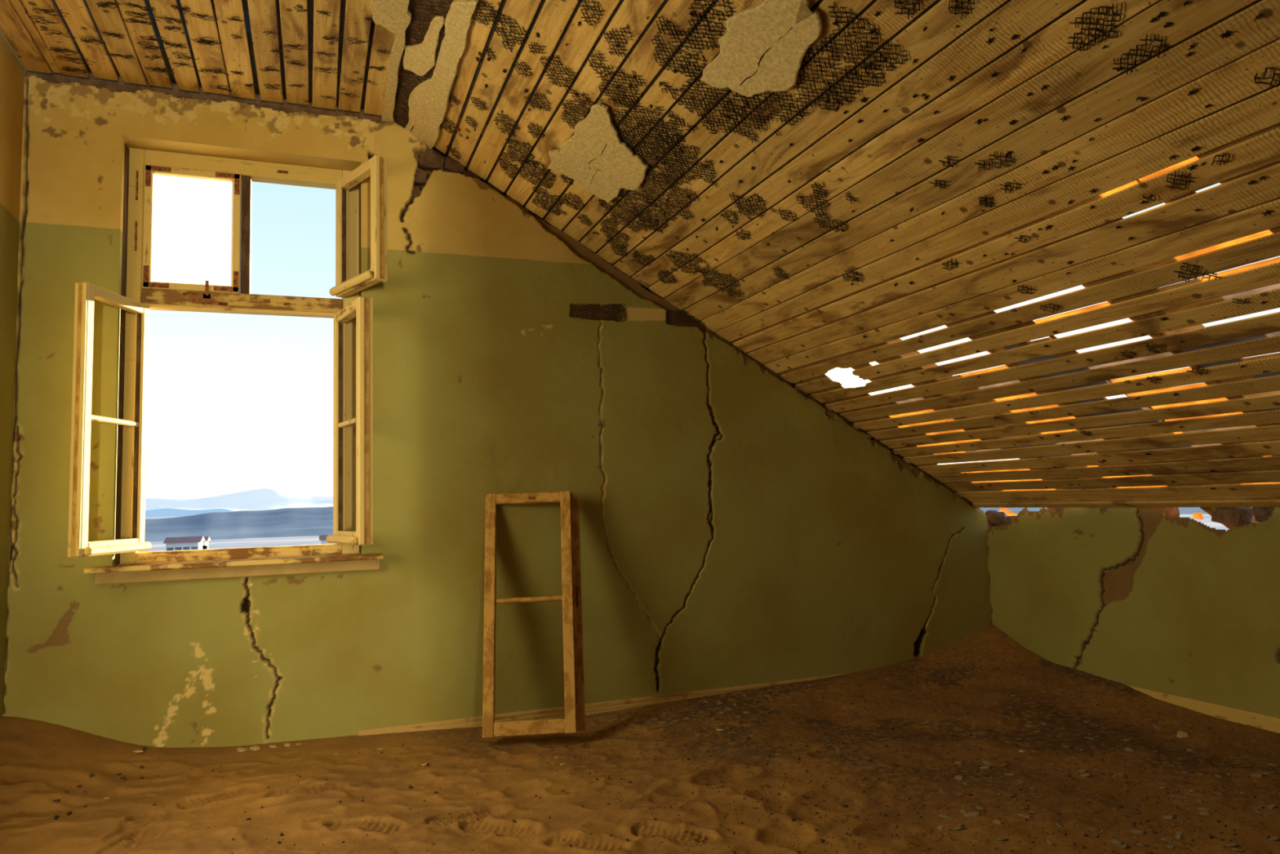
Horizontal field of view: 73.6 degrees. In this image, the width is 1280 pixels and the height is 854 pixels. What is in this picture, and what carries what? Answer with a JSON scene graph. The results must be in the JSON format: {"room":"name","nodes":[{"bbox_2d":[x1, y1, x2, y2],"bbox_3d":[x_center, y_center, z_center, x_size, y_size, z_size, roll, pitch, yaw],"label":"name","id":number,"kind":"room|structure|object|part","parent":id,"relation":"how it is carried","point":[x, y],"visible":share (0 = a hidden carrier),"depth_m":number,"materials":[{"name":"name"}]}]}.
{"room":"abandoned attic room","nodes":[
{"label":"abandoned attic room","id":0,"kind":"room"},
{"bbox_2d":[0,29,26,719],"bbox_3d":[-1.574,-0.161,0.381,0.300,3.475,7.400,0,-5,-21],"label":"wall","id":1,"kind":"structure","parent":0,"point":[12,71],"depth_m":3.55,"materials":[{"name":"paint"}]},
{"bbox_2d":[0,0,416,122],"bbox_3d":[-0.768,-1.853,0.939,1.579,0.041,6.963,0,-5,-21],"label":"ceiling","id":2,"kind":"structure","parent":0,"point":[31,26],"depth_m":3.57,"materials":[{"name":"brown wood"}]},
{"bbox_2d":[2,69,992,747],"bbox_3d":[-0.293,0.101,4.658,5.747,3.605,0.307,0,-5,-21],"label":"wall","id":3,"kind":"structure","parent":0,"point":[736,528],"depth_m":4.29,"materials":[{"name":"paint"}]},
{"bbox_2d":[67,142,387,584],"bbox_3d":[-1.807,-0.322,3.904,1.231,1.995,0.538,0,-5,-21],"label":"window","id":4,"kind":"structure","parent":3,"relation":"in","point":[352,314],"depth_m":3.95,"materials":[{"name":"beige paint"}]},
{"bbox_3d":[-2.243,0.508,3.622,0.042,0.058,0.348,-2,-5,0],"label":"rail","id":5,"kind":"part","parent":4,"relation":"part of","materials":[{"name":"beige paint"}]},
{"bbox_3d":[-2.273,-0.550,3.712,0.042,0.046,0.348,-2,-5,0],"label":"rail","id":6,"kind":"part","parent":4,"relation":"part of","materials":[{"name":"beige paint"}]},
{"bbox_3d":[-2.106,-0.622,4.001,0.060,0.014,0.003,0,-5,-21],"label":"rust plate","id":7,"kind":"part","parent":4,"relation":"part of","materials":[{"name":"brown metal"}]},
{"bbox_3d":[-2.110,-0.654,4.033,0.338,0.034,0.040,0,-5,-21],"label":"rail","id":8,"kind":"part","parent":4,"relation":"part of","materials":[{"name":"beige paint"}]},
{"bbox_3d":[-2.126,-1.206,4.080,0.338,0.036,0.040,0,-5,-21],"label":"rail","id":9,"kind":"part","parent":4,"relation":"part of","materials":[{"name":"beige paint"}]},
{"bbox_3d":[-1.869,0.614,4.034,0.876,0.087,0.085,0,-5,-21],"label":"rail","id":10,"kind":"part","parent":4,"relation":"part of","materials":[{"name":"brown wood"}]},
{"bbox_3d":[-1.888,-0.555,4.097,0.876,0.017,0.052,0,-5,-21],"label":"transom moulding","id":11,"kind":"part","parent":4,"relation":"part of","materials":[{"name":"beige paint"}]},
{"bbox_3d":[-1.797,-0.608,4.118,0.030,0.014,0.003,0,-5,-21],"label":"rust plate","id":12,"kind":"part","parent":4,"relation":"part of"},
{"bbox_3d":[-1.757,-1.255,4.208,0.050,0.014,0.003,0,-5,-21],"label":"rust plate","id":13,"kind":"part","parent":4,"relation":"part of","materials":[{"name":"brown metal"}]},
{"bbox_3d":[-1.338,0.511,3.960,0.050,0.058,0.348,2,-6,-34],"label":"rail","id":14,"kind":"part","parent":4,"relation":"part of","materials":[{"name":"beige paint"}]},
{"bbox_3d":[-1.368,-0.547,4.050,0.050,0.046,0.348,2,-6,-34],"label":"rail","id":15,"kind":"part","parent":4,"relation":"part of","materials":[{"name":"beige paint"}]},
{"bbox_3d":[-1.355,-1.218,4.132,0.050,0.046,0.338,3,-7,-43],"label":"rail","id":16,"kind":"part","parent":4,"relation":"part of","materials":[{"name":"beige paint"}]},
{"bbox_3d":[-1.340,-0.688,4.087,0.050,0.058,0.338,3,-7,-43],"label":"rail","id":17,"kind":"part","parent":4,"relation":"part of","materials":[{"name":"beige paint"}]},
{"bbox_2d":[357,673,846,735],"bbox_3d":[0.449,1.503,4.642,3.762,0.168,0.034,0,-5,-21],"label":"baseboard","id":18,"kind":"structure","parent":3,"relation":"attached to","point":[612,705],"depth_m":4.31,"materials":[{"name":"paint"}]},
{"bbox_2d":[394,0,1279,507],"bbox_3d":[1.577,-0.824,1.835,3.606,2.082,7.146,0,-5,-21],"label":"ceiling","id":19,"kind":"structure","parent":0,"point":[763,46],"depth_m":3.13,"materials":[{"name":"brown wood"}]},
{"bbox_2d":[985,506,1279,718],"bbox_3d":[3.477,0.888,2.377,0.285,1.438,7.107,0,-5,-21],"label":"wall","id":20,"kind":"structure","parent":0,"point":[1153,598],"depth_m":4.33,"materials":[{"name":"paint"}]},
{"bbox_2d":[21,0,1279,529],"bbox_3d":[1.138,-0.920,1.652,5.497,2.681,7.100,0,-5,-21],"label":"ceiling planks","id":21,"kind":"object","parent":20,"relation":"on","point":[310,2],"depth_m":3.38,"materials":[{"name":"brown wood"}]},
{"bbox_2d":[1127,684,1279,733],"bbox_3d":[3.406,1.207,2.154,0.034,0.168,6.800,0,-5,-21],"label":"baseboard","id":22,"kind":"structure","parent":20,"relation":"attached to","point":[1267,722],"depth_m":3.97,"materials":[{"name":"paint"}]},
{"bbox_3d":[1.229,1.377,0.660,5.747,0.300,8.600,0,-5,-21],"label":"floor","id":23,"kind":"structure","parent":0,"visible":0},
{"bbox_2d":[133,749,142,752],"bbox_3d":[-2.112,1.364,3.605,0.056,0.010,0.036,-5,-6,32],"label":"flake","id":24,"kind":"object","parent":23,"relation":"on","point":[136,750],"visible":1,"depth_m":3.59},
{"bbox_2d":[0,623,1279,853],"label":"sand","id":25,"kind":"object","parent":23,"relation":"on","point":[40,761],"visible":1,"depth_m":3.29,"materials":[{"name":"brown sand"}]},
{"bbox_2d":[236,746,247,751],"bbox_3d":[-1.754,1.416,3.760,0.050,0.013,0.043,-4,-6,30],"label":"flake","id":26,"kind":"object","parent":25,"relation":"on","point":[239,748],"visible":1,"depth_m":3.75,"materials":[{"name":"beige paint"}]},
{"bbox_2d":[248,746,259,750],"bbox_3d":[-1.702,1.419,3.784,0.051,0.009,0.036,-3,-5,12],"label":"flake","id":27,"kind":"object","parent":25,"relation":"on","point":[254,748],"visible":1,"depth_m":3.78,"materials":[{"name":"beige paint"}]},
{"bbox_2d":[482,490,585,737],"bbox_3d":[-0.508,0.871,4.122,0.562,1.118,0.501,0,-5,-21],"label":"window frame","id":28,"kind":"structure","parent":25,"relation":"on","point":[574,720],"depth_m":4.09,"materials":[{"name":"brown wood"}]},
{"bbox_3d":[-0.563,0.363,4.324,0.322,0.062,0.052,-1,-5,-4],"label":"rail","id":29,"kind":"part","parent":28,"relation":"part of","materials":[{"name":"brown wood"}]},
{"bbox_3d":[-0.503,1.374,3.906,0.322,0.074,0.056,-1,-5,-4],"label":"rail","id":30,"kind":"part","parent":28,"relation":"part of","materials":[{"name":"brown wood"}]},
{"bbox_3d":[-0.313,0.832,4.171,0.020,0.090,0.034,-1,-5,-5],"label":"lock plate","id":31,"kind":"part","parent":28,"relation":"part of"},
{"bbox_2d":[129,646,1279,853],"bbox_3d":[0.499,1.280,3.241,4.450,0.222,2.510,0,-5,-21],"label":"grit","id":32,"kind":"object","parent":23,"relation":"on","point":[1065,723],"visible":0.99,"depth_m":3.47,"materials":[{"name":"stone"}]},
{"bbox_2d":[937,825,944,830],"bbox_3d":[0.991,1.323,2.824,0.023,0.013,0.028,-6,-7,43],"label":"chip","id":33,"kind":"object","parent":32,"relation":"on","point":[940,827],"visible":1,"depth_m":2.82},
{"bbox_2d":[938,813,950,817],"bbox_3d":[1.038,1.326,2.917,0.038,0.011,0.024,-5,-6,38],"label":"chip","id":34,"kind":"object","parent":32,"relation":"on","point":[940,815],"visible":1,"depth_m":2.91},
{"bbox_2d":[954,760,961,764],"bbox_3d":[1.276,1.354,3.437,0.023,0.019,0.038,-6,-7,43],"label":"chip","id":35,"kind":"object","parent":32,"relation":"on","point":[957,762],"visible":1,"depth_m":3.44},
{"bbox_2d":[954,775,963,780],"bbox_3d":[1.205,1.327,3.235,0.031,0.012,0.037,-5,-6,35],"label":"chip","id":36,"kind":"object","parent":32,"relation":"on","point":[957,777],"visible":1,"depth_m":3.23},
{"bbox_2d":[963,813,972,816],"bbox_3d":[1.112,1.316,2.901,0.035,0.012,0.024,-4,-5,22],"label":"chip","id":37,"kind":"object","parent":32,"relation":"on","point":[966,814],"visible":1,"depth_m":2.90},
{"bbox_2d":[968,811,979,816],"bbox_3d":[1.135,1.311,2.901,0.033,0.013,0.039,-3,-5,11],"label":"chip","id":38,"kind":"object","parent":32,"relation":"on","point":[973,814],"visible":1,"depth_m":2.89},
{"bbox_2d":[976,805,983,809],"bbox_3d":[1.173,1.314,2.952,0.022,0.007,0.033,-1,-5,-2],"label":"chip","id":39,"kind":"object","parent":32,"relation":"on","point":[977,806],"visible":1,"depth_m":2.95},
{"bbox_2d":[979,765,991,768],"bbox_3d":[1.356,1.336,3.359,0.044,0.015,0.032,-2,-5,8],"label":"chip","id":40,"kind":"object","parent":32,"relation":"on","point":[986,766],"visible":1,"depth_m":3.35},
{"bbox_2d":[982,760,992,764],"bbox_3d":[1.390,1.343,3.421,0.026,0.011,0.039,1,-5,-26],"label":"chip","id":41,"kind":"object","parent":32,"relation":"on","point":[985,762],"visible":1,"depth_m":3.42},
{"bbox_2d":[992,819,1000,823],"bbox_3d":[1.173,1.303,2.817,0.024,0.017,0.031,-2,-5,2],"label":"chip","id":42,"kind":"object","parent":32,"relation":"on","point":[996,821],"visible":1,"depth_m":2.82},
{"bbox_2d":[1004,773,1014,775],"bbox_3d":[1.404,1.319,3.249,0.030,0.015,0.053,1,-5,-27],"label":"chip","id":43,"kind":"object","parent":32,"relation":"on","point":[1007,774],"visible":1,"depth_m":3.25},
{"bbox_2d":[1018,813,1030,817],"bbox_3d":[1.292,1.304,2.875,0.038,0.008,0.023,-5,-6,33],"label":"chip","id":44,"kind":"object","parent":32,"relation":"on","point":[1023,815],"visible":1,"depth_m":2.87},
{"bbox_2d":[1078,768,1086,772],"bbox_3d":[1.699,1.323,3.288,0.036,0.014,0.024,0,-5,-16],"label":"chip","id":45,"kind":"object","parent":32,"relation":"on","point":[1081,770],"visible":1,"depth_m":3.29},
{"bbox_2d":[1080,773,1090,777],"bbox_3d":[1.678,1.317,3.237,0.050,0.020,0.034,-5,-6,32],"label":"chip","id":46,"kind":"object","parent":32,"relation":"on","point":[1083,775],"visible":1,"depth_m":3.23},
{"bbox_2d":[1109,839,1122,844],"bbox_3d":[1.481,1.291,2.664,0.036,0.009,0.026,-6,-7,44],"label":"chip","id":47,"kind":"object","parent":32,"relation":"on","point":[1113,841],"visible":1,"depth_m":2.66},
{"bbox_2d":[1114,772,1124,777],"bbox_3d":[1.823,1.321,3.248,0.036,0.007,0.030,0,-5,-21],"label":"chip","id":48,"kind":"object","parent":32,"relation":"on","point":[1119,774],"visible":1,"depth_m":3.25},
{"bbox_2d":[1124,746,1133,751],"bbox_3d":[2.034,1.344,3.563,0.025,0.015,0.042,-1,-5,-11],"label":"chip","id":49,"kind":"object","parent":32,"relation":"on","point":[1126,748],"visible":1,"depth_m":3.56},
{"bbox_2d":[1131,829,1144,834],"bbox_3d":[1.588,1.292,2.731,0.038,0.009,0.023,-4,-5,24],"label":"chip","id":50,"kind":"object","parent":32,"relation":"on","point":[1135,831],"visible":1,"depth_m":2.73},
{"bbox_2d":[1136,842,1144,846],"bbox_3d":[1.556,1.295,2.653,0.036,0.010,0.020,1,-6,-29],"label":"chip","id":51,"kind":"object","parent":32,"relation":"on","point":[1141,844],"visible":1,"depth_m":2.65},
{"bbox_2d":[1152,724,1161,728],"bbox_3d":[2.374,1.374,3.923,0.033,0.018,0.050,-2,-5,2],"label":"chip","id":52,"kind":"object","parent":32,"relation":"on","point":[1153,725],"visible":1,"depth_m":3.92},
{"bbox_2d":[1162,814,1173,818],"bbox_3d":[1.754,1.294,2.842,0.029,0.018,0.052,0,-5,-13],"label":"chip","id":53,"kind":"object","parent":32,"relation":"on","point":[1166,816],"visible":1,"depth_m":2.83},
{"bbox_2d":[1160,837,1177,844],"bbox_3d":[1.655,1.296,2.676,0.046,0.024,0.032,-4,-6,29],"label":"chip","id":54,"kind":"object","parent":32,"relation":"on","point":[1170,841],"visible":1,"depth_m":2.68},
{"bbox_2d":[1175,834,1181,838],"bbox_3d":[1.700,1.293,2.704,0.017,0.008,0.028,-3,-5,18],"label":"chip","id":55,"kind":"object","parent":32,"relation":"on","point":[1177,836],"visible":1,"depth_m":2.70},
{"bbox_2d":[1198,798,1206,803],"bbox_3d":[1.946,1.293,2.957,0.040,0.015,0.028,3,-7,-44],"label":"chip","id":56,"kind":"object","parent":32,"relation":"on","point":[1202,801],"visible":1,"depth_m":2.95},
{"bbox_2d":[1198,807,1212,810],"bbox_3d":[1.906,1.289,2.887,0.026,0.009,0.039,0,-5,-22],"label":"chip","id":57,"kind":"object","parent":32,"relation":"on","point":[1200,808],"visible":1,"depth_m":2.88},
{"bbox_2d":[1200,811,1210,814],"bbox_3d":[1.881,1.286,2.848,0.018,0.013,0.031,3,-7,-45],"label":"chip","id":58,"kind":"object","parent":32,"relation":"on","point":[1201,812],"visible":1,"depth_m":2.85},
{"bbox_2d":[1227,843,1237,845],"bbox_3d":[1.818,1.282,2.628,0.023,0.016,0.038,-3,-5,18],"label":"chip","id":59,"kind":"object","parent":32,"relation":"on","point":[1228,844],"visible":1,"depth_m":2.62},
{"bbox_2d":[1249,773,1262,777],"bbox_3d":[2.276,1.287,3.159,0.046,0.017,0.030,-1,-5,-5],"label":"chip","id":60,"kind":"object","parent":32,"relation":"on","point":[1254,775],"visible":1,"depth_m":3.16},
{"bbox_2d":[1266,804,1275,808],"bbox_3d":[2.105,1.271,2.860,0.043,0.019,0.024,1,-6,-28],"label":"chip","id":61,"kind":"object","parent":32,"relation":"on","point":[1271,806],"visible":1,"depth_m":2.86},
{"bbox_2d":[1268,836,1279,840],"bbox_3d":[1.948,1.266,2.632,0.035,0.015,0.025,-1,-5,-11],"label":"chip","id":62,"kind":"object","parent":32,"relation":"on","point":[1272,837],"visible":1,"depth_m":2.63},
{"bbox_2d":[1177,730,1188,737],"bbox_3d":[2.395,1.357,3.782,0.045,0.015,0.072,-4,-5,27],"label":"flake","id":63,"kind":"object","parent":23,"relation":"on","point":[1181,734],"visible":1,"depth_m":3.77,"materials":[{"name":"beige paint"}]},
{"label":"outside","id":64,"kind":"structure","parent":0,"visible":0},
{"bbox_2d":[138,513,1229,551],"bbox_3d":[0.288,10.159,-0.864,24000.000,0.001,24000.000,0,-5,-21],"label":"ground","id":65,"kind":"structure","parent":64,"point":[292,540],"depth_m":270.24,"materials":[{"name":"beige sand"}]},
{"bbox_2d":[163,536,204,551],"bbox_3d":[-83.619,23.363,157.118,6.046,6.360,7.200,0,-5,-21],"label":"house","id":66,"kind":"structure","parent":65,"relation":"on","point":[186,543],"depth_m":154.96,"materials":[{"name":"white paint"}]},
{"bbox_2d":[145,507,245,516],"bbox_3d":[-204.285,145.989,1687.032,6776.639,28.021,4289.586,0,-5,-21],"label":"hill","id":67,"kind":"structure","parent":65,"relation":"on","point":[167,512],"depth_m":2770.99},
{"bbox_2d":[202,536,210,549],"bbox_3d":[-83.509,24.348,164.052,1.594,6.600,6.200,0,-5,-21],"label":"house","id":68,"kind":"structure","parent":65,"relation":"on","point":[205,544],"depth_m":162.32,"materials":[{"name":"white paint"}]},
{"bbox_2d":[145,487,333,510],"bbox_3d":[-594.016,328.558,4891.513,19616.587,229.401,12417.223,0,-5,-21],"label":"mountain","id":69,"kind":"structure","parent":65,"relation":"on","point":[267,498],"depth_m":7773.34},
{"bbox_2d":[319,534,331,544],"bbox_3d":[-65.926,26.170,179.737,2.744,6.960,7.200,0,-5,-21],"label":"house","id":70,"kind":"structure","parent":65,"relation":"on","point":[322,538],"depth_m":177.32,"materials":[{"name":"white paint"}]},
{"bbox_2d":[144,506,1252,542],"bbox_3d":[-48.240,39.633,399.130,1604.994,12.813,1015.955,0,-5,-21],"label":"ridge","id":71,"kind":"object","parent":65,"relation":"on","point":[313,521],"visible":0.12,"depth_m":418.87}
]}

